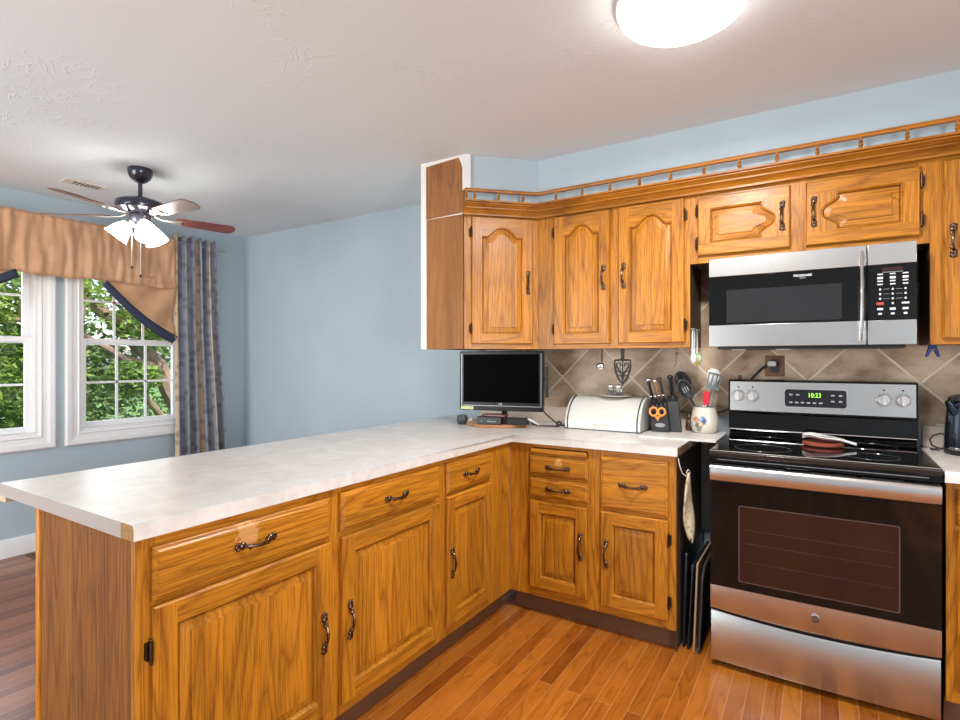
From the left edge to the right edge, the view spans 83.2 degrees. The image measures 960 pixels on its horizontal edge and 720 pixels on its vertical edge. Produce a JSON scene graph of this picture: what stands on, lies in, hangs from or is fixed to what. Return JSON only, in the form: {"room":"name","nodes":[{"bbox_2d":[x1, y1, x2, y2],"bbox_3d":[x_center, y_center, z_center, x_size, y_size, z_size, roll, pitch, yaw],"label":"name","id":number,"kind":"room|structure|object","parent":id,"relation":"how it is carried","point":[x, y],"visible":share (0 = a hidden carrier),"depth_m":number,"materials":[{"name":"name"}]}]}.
{"room":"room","nodes":[
{"label":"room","id":0,"kind":"room"},
{"bbox_2d":[0,186,244,540],"bbox_3d":[-3.661,0.083,2.830,0.150,2.435,5.296,0,0,32],"label":"wall","id":1,"kind":"structure","parent":0,"point":[17,519],"depth_m":4.09,"materials":[{"name":"blue paint"}]},
{"bbox_2d":[0,533,35,559],"bbox_3d":[-3.591,1.240,2.786,0.014,0.120,5.296,0,0,32],"label":"baseboard","id":2,"kind":"structure","parent":1,"relation":"attached to","point":[16,546],"depth_m":3.60,"materials":[{"name":"white paint"}]},
{"bbox_2d":[0,272,55,453],"bbox_3d":[-3.270,-0.138,3.419,0.164,1.495,0.934,0,0,32],"label":"window","id":3,"kind":"structure","parent":1,"relation":"in","point":[38,292],"depth_m":3.70,"materials":[{"name":"white paint"}]},
{"bbox_2d":[64,278,174,445],"bbox_3d":[-2.743,-0.138,4.257,0.164,1.495,0.934,0,0,32],"label":"window","id":4,"kind":"structure","parent":1,"relation":"in","point":[77,431],"depth_m":3.97,"materials":[{"name":"white paint"}]},
{"bbox_2d":[178,241,224,251],"bbox_3d":[-2.938,-0.962,3.745,0.098,0.060,2.515,0,0,32],"label":"curtain rod","id":5,"kind":"object","parent":1,"relation":"attached to","point":[218,249],"visible":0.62,"depth_m":4.70,"materials":[{"name":"grey metal"}]},
{"bbox_2d":[0,206,177,342],"bbox_3d":[-3.015,-0.557,3.494,0.070,0.850,2.109,0,0,32],"label":"valance","id":6,"kind":"object","parent":5,"relation":"hanging from","point":[35,243],"visible":0.94,"depth_m":3.88,"materials":[{"name":"beige fabric"}]},
{"bbox_2d":[174,233,226,456],"bbox_3d":[-2.354,0.112,4.577,0.096,2.280,0.468,0,0,32],"label":"curtain","id":7,"kind":"object","parent":5,"relation":"hanging from","point":[200,423],"visible":0.86,"depth_m":4.55,"materials":[{"name":"fabric"}]},
{"bbox_2d":[0,551,942,719],"bbox_3d":[-0.748,1.340,0.999,7.130,0.080,5.496,0,0,32],"label":"floor","id":8,"kind":"structure","parent":0,"point":[520,662],"depth_m":2.17,"materials":[{"name":"brown wood"}]},
{"bbox_2d":[26,552,35,558],"bbox_3d":[-2.903,1.297,3.679,0.110,0.006,0.260,0,0,32],"label":"floor vent","id":9,"kind":"object","parent":8,"relation":"in","point":[32,555],"visible":0.15,"depth_m":3.58,"materials":[{"name":"brown"}]},
{"bbox_2d":[36,490,331,719],"bbox_3d":[-0.872,0.862,1.673,0.610,0.876,0.618,0,0,32],"label":"base cabinet","id":10,"kind":"object","parent":8,"relation":"on","point":[229,618],"visible":0.97,"depth_m":1.46,"materials":[{"name":"brown wood"}]},
{"bbox_2d":[332,461,439,719],"bbox_3d":[-0.546,0.862,2.191,0.610,0.876,0.604,0,0,32],"label":"base cabinet","id":11,"kind":"object","parent":8,"relation":"on","point":[386,529],"visible":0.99,"depth_m":1.98,"materials":[{"name":"brown wood"}]},
{"bbox_2d":[431,442,510,660],"bbox_3d":[-0.221,0.862,2.708,0.610,0.876,0.620,0,0,32],"label":"base cabinet","id":12,"kind":"object","parent":8,"relation":"on","point":[475,487],"visible":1,"depth_m":2.51,"materials":[{"name":"brown wood"}]},
{"bbox_2d":[511,442,700,651],"bbox_3d":[0.661,0.862,2.847,0.833,0.876,0.650,0,0,32],"label":"base cabinet","id":13,"kind":"object","parent":8,"relation":"on","point":[599,538],"visible":1,"depth_m":2.59,"materials":[{"name":"brown wood"}]},
{"bbox_2d":[0,415,697,541],"bbox_3d":[-0.154,0.405,2.299,1.652,0.038,2.460,0,0,32],"label":"countertop","id":14,"kind":"structure","parent":13,"relation":"on","point":[133,502],"depth_m":1.86,"materials":[{"name":"beige laminate"}]},
{"bbox_2d":[0,495,14,502],"bbox_3d":[-0.911,0.437,2.728,0.079,0.030,2.350,0,0,32],"label":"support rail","id":15,"kind":"object","parent":14,"relation":"attached to","point":[2,498],"visible":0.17,"depth_m":1.72,"materials":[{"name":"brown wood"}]},
{"bbox_2d":[457,414,467,424],"bbox_3d":[-0.106,0.357,3.256,0.066,0.058,0.066,0,0,32],"label":"speaker","id":16,"kind":"object","parent":14,"relation":"on","point":[462,419],"visible":0.96,"depth_m":3.23},
{"bbox_2d":[466,419,529,427],"bbox_3d":[0.108,0.377,3.239,0.380,0.018,0.380,0,0,32],"label":"board","id":17,"kind":"object","parent":14,"relation":"on","point":[473,423],"visible":0.5,"depth_m":3.08,"materials":[{"name":"brown wood"}]},
{"bbox_2d":[477,415,505,424],"bbox_3d":[0.067,0.346,3.126,0.145,0.043,0.091,0,0,22],"label":"media box","id":18,"kind":"object","parent":17,"relation":"on","point":[481,419],"visible":0.87,"depth_m":3.09,"materials":[{"name":"black plastic"}]},
{"bbox_2d":[482,413,508,416],"bbox_3d":[0.088,0.317,3.116,0.142,0.014,0.070,0,0,25],"label":"case","id":19,"kind":"object","parent":18,"relation":"on","point":[484,414],"visible":1,"depth_m":3.09,"materials":[{"name":"red"}]},
{"bbox_2d":[460,351,547,417],"bbox_3d":[0.154,0.158,3.221,0.531,0.419,0.156,0,0,18],"label":"television","id":20,"kind":"object","parent":17,"relation":"on","point":[504,381],"visible":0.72,"depth_m":3.15,"materials":[{"name":"black plastic"}]},
{"bbox_2d":[506,417,528,424],"bbox_3d":[0.215,0.349,3.089,0.120,0.036,0.070,0,0,18],"label":"adapter","id":21,"kind":"object","parent":17,"relation":"on","point":[510,420],"visible":0.96,"depth_m":3.06,"materials":[{"name":"black plastic"}]},
{"bbox_2d":[532,410,564,426],"bbox_3d":[0.448,0.335,3.110,0.294,0.096,0.077,0,0,-14],"label":"cable","id":22,"kind":"object","parent":14,"relation":"on","point":[545,413],"visible":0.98,"depth_m":3.09,"materials":[{"name":"grey plastic"}]},
{"bbox_2d":[565,395,651,433],"bbox_3d":[0.718,0.295,3.041,0.424,0.182,0.236,0,0,32],"label":"bread box","id":23,"kind":"object","parent":14,"relation":"on","point":[584,412],"visible":0.98,"depth_m":2.96,"materials":[{"name":"white metal"}]},
{"bbox_2d":[600,394,631,396],"bbox_3d":[0.768,0.202,3.055,0.180,0.010,0.180,0,0,32],"label":"saucer","id":24,"kind":"object","parent":23,"relation":"on","point":[605,395],"visible":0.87,"depth_m":3.05,"materials":[{"name":"beige ceramic"}]},
{"bbox_2d":[608,384,613,395],"bbox_3d":[0.735,0.170,3.040,0.036,0.068,0.035,0,0,32],"label":"salt shaker","id":25,"kind":"object","parent":24,"relation":"on","point":[610,386],"visible":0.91,"depth_m":3.03,"materials":[{"name":"clear glass"}]},
{"bbox_2d":[608,388,613,395],"bbox_3d":[0.735,0.179,3.040,0.036,0.050,0.034,0,0,32],"label":"jar","id":26,"kind":"object","parent":25,"relation":"on","point":[610,390],"depth_m":3.02,"materials":[{"name":"clear glass"}]},
{"bbox_2d":[616,384,621,395],"bbox_3d":[0.775,0.170,3.023,0.036,0.068,0.035,0,0,32],"label":"pepper shaker","id":27,"kind":"object","parent":24,"relation":"on","point":[618,386],"visible":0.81,"depth_m":3.01,"materials":[{"name":"clear glass"}]},
{"bbox_2d":[616,388,621,395],"bbox_3d":[0.775,0.179,3.023,0.036,0.050,0.034,0,0,32],"label":"jar","id":28,"kind":"object","parent":27,"relation":"on","point":[618,390],"depth_m":3.01,"materials":[{"name":"clear glass"}]},
{"bbox_2d":[639,429,726,442],"bbox_3d":[1.042,0.381,2.762,0.357,0.010,0.362,0,0,32],"label":"countertop","id":29,"kind":"structure","parent":14,"relation":"on","point":[685,435],"depth_m":2.69,"materials":[{"name":"beige laminate"}]},
{"bbox_2d":[650,396,681,431],"bbox_3d":[0.988,0.286,2.881,0.163,0.179,0.152,0,0,22],"label":"knife block","id":30,"kind":"object","parent":29,"relation":"on","point":[671,421],"visible":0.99,"depth_m":2.83,"materials":[{"name":"grey plastic"}]},
{"bbox_2d":[646,378,653,402],"bbox_3d":[0.917,0.168,2.903,0.061,0.142,0.024,0,0,-26],"label":"kitchen knife","id":31,"kind":"object","parent":30,"relation":"in","point":[648,380],"visible":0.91,"depth_m":2.89,"materials":[{"name":"black"}]},
{"bbox_2d":[652,379,658,401],"bbox_3d":[0.950,0.169,2.899,0.059,0.136,0.024,0,0,-26],"label":"kitchen knife","id":32,"kind":"object","parent":30,"relation":"in","point":[654,381],"visible":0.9,"depth_m":2.89,"materials":[{"name":"brown"}]},
{"bbox_2d":[649,406,665,420],"bbox_3d":[0.924,0.280,2.817,0.087,0.075,0.015,0,0,22],"label":"scissors","id":33,"kind":"object","parent":30,"relation":"in","point":[653,407],"visible":1,"depth_m":2.81,"materials":[{"name":"orange plastic"}]},
{"bbox_2d":[657,377,663,397],"bbox_3d":[0.975,0.162,2.897,0.061,0.142,0.024,0,0,-26],"label":"kitchen knife","id":34,"kind":"object","parent":30,"relation":"in","point":[659,379],"visible":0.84,"depth_m":2.88,"materials":[{"name":"brown"}]},
{"bbox_2d":[667,375,673,399],"bbox_3d":[1.017,0.148,2.868,0.056,0.138,0.029,0,0,-36],"label":"kitchen knife","id":35,"kind":"object","parent":30,"relation":"on","point":[670,377],"visible":1,"depth_m":2.86,"materials":[{"name":"black"}]},
{"bbox_2d":[685,413,691,430],"bbox_3d":[1.119,0.331,2.893,0.040,0.090,0.039,0,0,32],"label":"pepper mill","id":36,"kind":"object","parent":29,"relation":"on","point":[688,421],"visible":0.82,"depth_m":2.88,"materials":[{"name":"brown wood"}]},
{"bbox_2d":[691,405,718,433],"bbox_3d":[1.166,0.306,2.810,0.134,0.139,0.134,0,0,22],"label":"utensil crock","id":37,"kind":"object","parent":29,"relation":"on","point":[704,419],"visible":0.94,"depth_m":2.76,"materials":[{"name":"white ceramic"}]},
{"bbox_2d":[674,371,694,404],"bbox_3d":[1.116,0.208,2.873,0.158,0.298,0.017,0,0,30],"label":"serving spoon","id":38,"kind":"object","parent":37,"relation":"in","point":[679,375],"visible":0.3,"depth_m":2.90,"materials":[{"name":"black plastic"}]},
{"bbox_2d":[674,371,691,385],"bbox_3d":[1.086,0.116,2.892,0.080,0.120,0.014,-27,-13,24],"label":"bowl","id":39,"kind":"object","parent":38,"relation":"on","point":[679,375],"depth_m":2.90,"materials":[{"name":"black plastic"}]},
{"bbox_2d":[677,379,694,405],"bbox_3d":[1.105,0.228,2.823,0.153,0.258,0.019,0,0,12],"label":"serving spoon","id":40,"kind":"object","parent":37,"relation":"in","point":[685,389],"visible":0.98,"depth_m":2.83,"materials":[{"name":"black plastic"}]},
{"bbox_2d":[703,391,709,405],"bbox_3d":[1.160,0.257,2.775,0.038,0.198,0.017,0,0,40],"label":"spatula","id":41,"kind":"object","parent":37,"relation":"in","point":[706,395],"visible":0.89,"depth_m":2.77,"materials":[{"name":"red plastic"}]},
{"bbox_2d":[707,368,719,406],"bbox_3d":[1.213,0.200,2.826,0.072,0.313,0.030,0,0,0],"label":"spatula","id":42,"kind":"object","parent":37,"relation":"in","point":[712,370],"visible":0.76,"depth_m":2.82,"materials":[{"name":"grey"}]},
{"bbox_2d":[705,372,722,406],"bbox_3d":[1.192,0.209,2.783,0.104,0.296,0.010,0,0,32],"label":"slotted turner","id":43,"kind":"object","parent":37,"relation":"in","point":[711,387],"visible":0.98,"depth_m":2.78,"materials":[{"name":"grey metal"}]},
{"bbox_3d":[0.898,0.474,2.390,0.032,0.085,0.067,0,0,32],"label":"wall hook","id":44,"kind":"object","parent":13,"relation":"attached to","visible":0},
{"bbox_2d":[683,469,694,542],"bbox_3d":[0.933,0.653,2.419,0.079,0.332,0.024,0,0,-36],"label":"pot holder","id":45,"kind":"object","parent":44,"relation":"hanging from","point":[688,509],"visible":1,"depth_m":2.42,"materials":[{"name":"fabric"}]},
{"bbox_2d":[682,529,703,646],"bbox_3d":[1.036,1.085,2.621,0.028,0.430,0.420,0,0,32],"label":"baking tray","id":46,"kind":"object","parent":8,"relation":"on","point":[697,545],"visible":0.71,"depth_m":2.49,"materials":[{"name":"metal"}]},
{"bbox_2d":[687,541,708,648],"bbox_3d":[1.047,1.108,2.590,0.034,0.385,0.400,0,0,32],"label":"baking tray","id":47,"kind":"object","parent":8,"relation":"on","point":[693,566],"visible":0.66,"depth_m":2.45,"materials":[{"name":"grey metal"}]},
{"bbox_2d":[693,542,709,652],"bbox_3d":[1.055,1.100,2.555,0.023,0.400,0.390,0,0,32],"label":"cutting board","id":48,"kind":"object","parent":8,"relation":"on","point":[699,566],"visible":0.46,"depth_m":2.42,"materials":[{"name":"plastic"}]},
{"bbox_2d":[697,552,711,653],"bbox_3d":[1.069,1.097,2.537,0.031,0.403,0.373,0,0,32],"label":"wire rack","id":49,"kind":"object","parent":8,"relation":"on","point":[705,604],"visible":0.67,"depth_m":2.46,"materials":[{"name":"grey metal"}]},
{"bbox_2d":[709,375,942,719],"bbox_3d":[1.448,0.688,2.334,0.760,1.224,0.666,0,0,32],"label":"stove","id":50,"kind":"object","parent":8,"relation":"on","point":[826,563],"visible":0.98,"depth_m":2.11,"materials":[{"name":"silver metal"}]},
{"bbox_2d":[750,361,775,378],"bbox_3d":[1.415,0.062,2.722,0.132,0.113,0.034,0,0,32],"label":"power cord","id":51,"kind":"object","parent":50,"relation":"attached to","point":[769,363],"visible":0.95,"depth_m":2.71,"materials":[{"name":"white plastic"}]},
{"bbox_2d":[802,439,843,447],"bbox_3d":[1.493,0.364,2.357,0.156,0.018,0.156,0,0,32],"label":"coaster","id":52,"kind":"object","parent":50,"relation":"on","point":[819,443],"visible":0.97,"depth_m":2.32,"materials":[{"name":"ceramic"}]},
{"bbox_2d":[802,432,856,445],"bbox_3d":[1.513,0.342,2.348,0.199,0.039,0.099,0,0,32],"label":"spoon rest","id":53,"kind":"object","parent":52,"relation":"on","point":[809,434],"visible":1,"depth_m":2.34,"materials":[{"name":"white ceramic"}]},
{"bbox_2d":[709,433,942,475],"bbox_3d":[1.441,0.388,2.325,0.752,0.031,0.610,0,0,32],"label":"cooktop","id":54,"kind":"object","parent":50,"relation":"in","point":[871,456],"depth_m":2.18,"materials":[{"name":"black glass"}]},
{"bbox_2d":[939,481,959,719],"bbox_3d":[2.042,0.862,1.979,0.600,0.876,0.650,0,0,32],"label":"base cabinet","id":55,"kind":"object","parent":8,"relation":"on","point":[950,660],"visible":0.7,"depth_m":1.90,"materials":[{"name":"brown wood"}]},
{"bbox_2d":[920,446,959,483],"bbox_3d":[2.045,0.405,1.984,0.619,0.038,0.655,0,0,32],"label":"countertop","id":56,"kind":"structure","parent":55,"relation":"on","point":[950,464],"depth_m":2.03,"materials":[{"name":"beige laminate"}]},
{"bbox_2d":[929,433,943,450],"bbox_3d":[1.965,0.348,2.311,0.072,0.074,0.043,0,0,32],"label":"power cord","id":57,"kind":"object","parent":56,"relation":"on","point":[933,435],"visible":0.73,"depth_m":2.33,"materials":[{"name":"black plastic"}]},
{"bbox_2d":[943,394,959,455],"bbox_3d":[2.028,0.253,2.186,0.249,0.265,0.177,0,0,32],"label":"electric kettle","id":58,"kind":"object","parent":56,"relation":"on","point":[951,443],"visible":1,"depth_m":2.19,"materials":[{"name":"black plastic"}]},
{"bbox_2d":[0,0,959,237],"bbox_3d":[-0.748,-1.195,0.999,7.130,0.120,5.496,0,0,32],"label":"ceiling","id":59,"kind":"structure","parent":0,"point":[265,116],"depth_m":2.23,"materials":[{"name":"white paint"}]},
{"bbox_2d":[60,177,106,190],"bbox_3d":[-2.549,-1.130,3.480,0.100,0.008,0.220,0,0,32],"label":"ceiling vent","id":60,"kind":"object","parent":59,"relation":"in","point":[66,180],"visible":1,"depth_m":3.47,"materials":[{"name":"beige metal"}]},
{"bbox_2d":[40,165,234,277],"bbox_3d":[-1.986,-0.811,3.203,0.994,0.648,1.028,0,0,32],"label":"ceiling fan","id":61,"kind":"object","parent":59,"relation":"hanging from","point":[140,209],"visible":1,"depth_m":3.15,"materials":[{"name":"brown metal"}]},
{"bbox_2d":[616,0,747,46],"bbox_3d":[0.634,-1.088,1.698,0.404,0.092,0.404,0,0,32],"label":"ceiling light","id":62,"kind":"object","parent":59,"relation":"attached to","point":[655,23],"visible":1,"depth_m":1.68,"materials":[{"name":"white glass"}]},
{"bbox_2d":[245,204,959,544],"bbox_3d":[0.691,0.083,3.288,7.130,2.435,0.129,0,0,32],"label":"wall","id":63,"kind":"structure","parent":0,"point":[333,308],"depth_m":4.12,"materials":[{"name":"blue paint"}]},
{"bbox_2d":[421,163,480,350],"bbox_3d":[-0.163,-0.599,3.394,0.036,1.073,0.618,0,0,32],"label":"trim","id":64,"kind":"structure","parent":63,"relation":"attached to","point":[423,166],"depth_m":3.13,"materials":[{"name":"white paint"}]},
{"bbox_2d":[427,214,541,349],"bbox_3d":[0.089,-0.449,3.234,0.569,0.773,0.600,0,0,32],"label":"upper cabinet","id":65,"kind":"object","parent":63,"relation":"attached to","point":[482,271],"visible":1,"depth_m":3.03,"materials":[{"name":"brown wood"}]},
{"bbox_2d":[538,196,700,348],"bbox_3d":[0.743,-0.449,2.966,0.823,0.773,0.340,0,0,32],"label":"upper cabinet","id":66,"kind":"object","parent":63,"relation":"attached to","point":[620,277],"visible":0.99,"depth_m":2.83,"materials":[{"name":"brown wood"}]},
{"bbox_2d":[596,349,604,369],"bbox_3d":[0.657,-0.003,2.955,0.048,0.116,0.035,0,0,32],"label":"scoop","id":67,"kind":"object","parent":66,"relation":"hanging from","point":[600,366],"visible":1,"depth_m":2.95,"materials":[{"name":"grey metal"}]},
{"bbox_2d":[596,362,604,369],"bbox_3d":[0.657,0.034,2.955,0.048,0.042,0.035,0,0,32],"label":"bowl","id":68,"kind":"object","parent":67,"relation":"on","point":[600,366],"depth_m":2.94,"materials":[{"name":"metal"}]},
{"bbox_2d":[614,349,631,384],"bbox_3d":[0.761,0.036,2.888,0.096,0.194,0.011,0,0,32],"label":"trivet","id":69,"kind":"object","parent":66,"relation":"hanging from","point":[622,359],"visible":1,"depth_m":2.88,"materials":[{"name":"black metal"}]},
{"bbox_3d":[1.074,-0.152,2.705,0.018,0.005,0.183,0,0,32],"label":"rack","id":70,"kind":"object","parent":66,"relation":"attached to","visible":0},
{"bbox_2d":[690,330,696,363],"bbox_3d":[1.040,-0.064,2.632,0.030,0.170,0.047,0,0,32],"label":"measuring spoon","id":71,"kind":"object","parent":70,"relation":"hanging from","point":[693,358],"visible":1,"depth_m":2.62,"materials":[{"name":"white plastic"}]},
{"bbox_2d":[690,352,696,363],"bbox_3d":[1.040,-0.008,2.632,0.030,0.058,0.047,0,0,32],"label":"cup","id":72,"kind":"object","parent":71,"relation":"on","point":[693,358],"depth_m":2.62,"materials":[{"name":"white plastic"}]},
{"bbox_2d":[693,330,698,365],"bbox_3d":[1.066,-0.059,2.674,0.030,0.179,0.047,0,0,32],"label":"measuring spoon","id":73,"kind":"object","parent":70,"relation":"hanging from","point":[697,362],"visible":0.56,"depth_m":2.67,"materials":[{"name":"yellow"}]},
{"bbox_2d":[696,331,701,364],"bbox_3d":[1.103,-0.063,2.730,0.033,0.172,0.049,0,0,32],"label":"measuring spoon","id":74,"kind":"object","parent":70,"relation":"hanging from","point":[698,354],"visible":0.7,"depth_m":2.73,"materials":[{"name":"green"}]},
{"bbox_2d":[696,353,701,364],"bbox_3d":[1.103,-0.006,2.730,0.033,0.058,0.049,0,0,32],"label":"cup","id":75,"kind":"object","parent":74,"relation":"on","point":[700,358],"depth_m":2.71,"materials":[{"name":"teal"}]},
{"bbox_2d":[480,406,943,447],"bbox_3d":[1.242,0.338,2.864,2.915,0.094,0.020,0,0,32],"label":"trim","id":76,"kind":"structure","parent":63,"relation":"attached to","point":[556,413],"depth_m":3.31,"materials":[{"name":"laminate"}]},
{"bbox_2d":[765,356,783,375],"bbox_3d":[1.477,0.030,2.711,0.084,0.104,0.011,0,0,32],"label":"wall outlet","id":77,"kind":"object","parent":63,"relation":"attached to","point":[778,370],"visible":0.95,"depth_m":2.70,"materials":[{"name":"brown plastic"}]},
{"bbox_2d":[770,359,778,372],"bbox_3d":[1.475,0.030,2.708,0.040,0.068,0.004,0,0,32],"label":"socket","id":78,"kind":"object","parent":77,"relation":"attached to","point":[773,369],"depth_m":2.70,"materials":[{"name":"black plastic"}]},
{"bbox_2d":[690,159,929,271],"bbox_3d":[1.476,-0.651,2.505,0.909,0.367,0.340,0,0,32],"label":"upper cabinet","id":79,"kind":"object","parent":63,"relation":"attached to","point":[887,203],"visible":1,"depth_m":2.35,"materials":[{"name":"brown wood"}]},
{"bbox_2d":[709,240,916,349],"bbox_3d":[1.475,-0.257,2.457,0.759,0.422,0.439,0,0,32],"label":"microwave","id":80,"kind":"object","parent":79,"relation":"attached to","point":[863,296],"visible":1,"depth_m":2.30,"materials":[{"name":"silver metal"}]},
{"bbox_2d":[919,154,959,345],"bbox_3d":[2.115,-0.449,2.103,0.600,0.773,0.340,0,0,32],"label":"upper cabinet","id":81,"kind":"object","parent":63,"relation":"attached to","point":[939,260],"visible":0.99,"depth_m":2.14,"materials":[{"name":"brown wood"}]},
{"bbox_2d":[925,345,939,356],"bbox_3d":[1.852,-0.036,2.214,0.049,0.050,0.024,0,0,32],"label":"clip","id":82,"kind":"object","parent":81,"relation":"attached to","point":[930,348],"visible":0.98,"depth_m":2.21,"materials":[{"name":"blue plastic"}]},
{"bbox_2d":[467,69,959,202],"bbox_3d":[1.639,-0.985,2.269,4.240,0.300,0.606,0,0,32],"label":"wall","id":83,"kind":"structure","parent":0,"point":[937,96],"depth_m":2.53,"materials":[{"name":"blue paint"}]},
{"bbox_2d":[426,155,463,219],"bbox_3d":[-0.199,-0.972,3.060,0.258,0.326,0.008,0,0,32],"label":"trim","id":84,"kind":"structure","parent":83,"relation":"attached to","point":[459,156],"depth_m":3.06,"materials":[{"name":"paint"}]},
{"bbox_2d":[426,158,464,219],"bbox_3d":[-0.197,-0.967,3.059,0.263,0.314,0.010,0,0,32],"label":"trim","id":85,"kind":"structure","parent":83,"relation":"attached to","point":[445,196],"depth_m":3.06,"materials":[{"name":"brown wood"}]},
{"bbox_2d":[462,154,470,189],"bbox_3d":[-0.075,-1.038,2.995,0.047,0.195,0.026,0,0,-15],"label":"trim","id":86,"kind":"structure","parent":83,"relation":"attached to","point":[466,158],"depth_m":2.98,"materials":[{"name":"white wood"}]},
{"bbox_2d":[463,131,959,218],"bbox_3d":[1.231,-0.835,2.306,2.970,0.074,0.356,0,0,32],"label":"crown molding","id":87,"kind":"structure","parent":83,"relation":"attached to","point":[946,144],"depth_m":2.49,"materials":[{"name":"brown wood"}]},
{"bbox_2d":[465,115,959,201],"bbox_3d":[1.291,-0.903,2.396,2.955,0.062,0.280,0,0,27],"label":"rail","id":88,"kind":"object","parent":87,"relation":"on","point":[956,119],"visible":1,"depth_m":2.47,"materials":[{"name":"brown wood"}]},
{"label":"outside","id":89,"kind":"structure","parent":0,"visible":0},
{"bbox_2d":[0,384,168,425],"bbox_3d":[-26.115,2.025,19.365,55.170,0.050,85.000,0,0,32],"label":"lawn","id":90,"kind":"structure","parent":89,"point":[157,394],"depth_m":23.27,"materials":[{"name":"green plant"}]},
{"bbox_2d":[0,275,98,428],"bbox_3d":[-6.475,0.059,7.192,2.041,3.894,2.371,0,0,32],"label":"leafy tree","id":91,"kind":"object","parent":90,"relation":"on","point":[12,421],"visible":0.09,"depth_m":7.10,"materials":[{"name":"green plant"}]},
{"bbox_2d":[0,371,169,427],"bbox_3d":[-7.528,1.090,9.100,3.633,1.943,8.126,0,0,30],"label":"hedge","id":92,"kind":"object","parent":90,"relation":"on","point":[88,402],"visible":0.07,"depth_m":10.15,"materials":[{"name":"green plant"}]},
{"bbox_2d":[0,271,170,415],"bbox_3d":[-5.094,-0.207,8.005,2.376,4.429,4.314,0,0,42],"label":"leafy tree","id":93,"kind":"object","parent":90,"relation":"on","point":[157,366],"visible":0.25,"depth_m":7.45,"materials":[{"name":"green plant"}]},
{"bbox_2d":[0,279,170,423],"bbox_3d":[-8.818,-1.123,11.426,4.144,6.249,7.056,0,0,32],"label":"leafy tree","id":94,"kind":"object","parent":90,"relation":"on","point":[96,369],"visible":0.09,"depth_m":11.65,"materials":[{"name":"green plant"}]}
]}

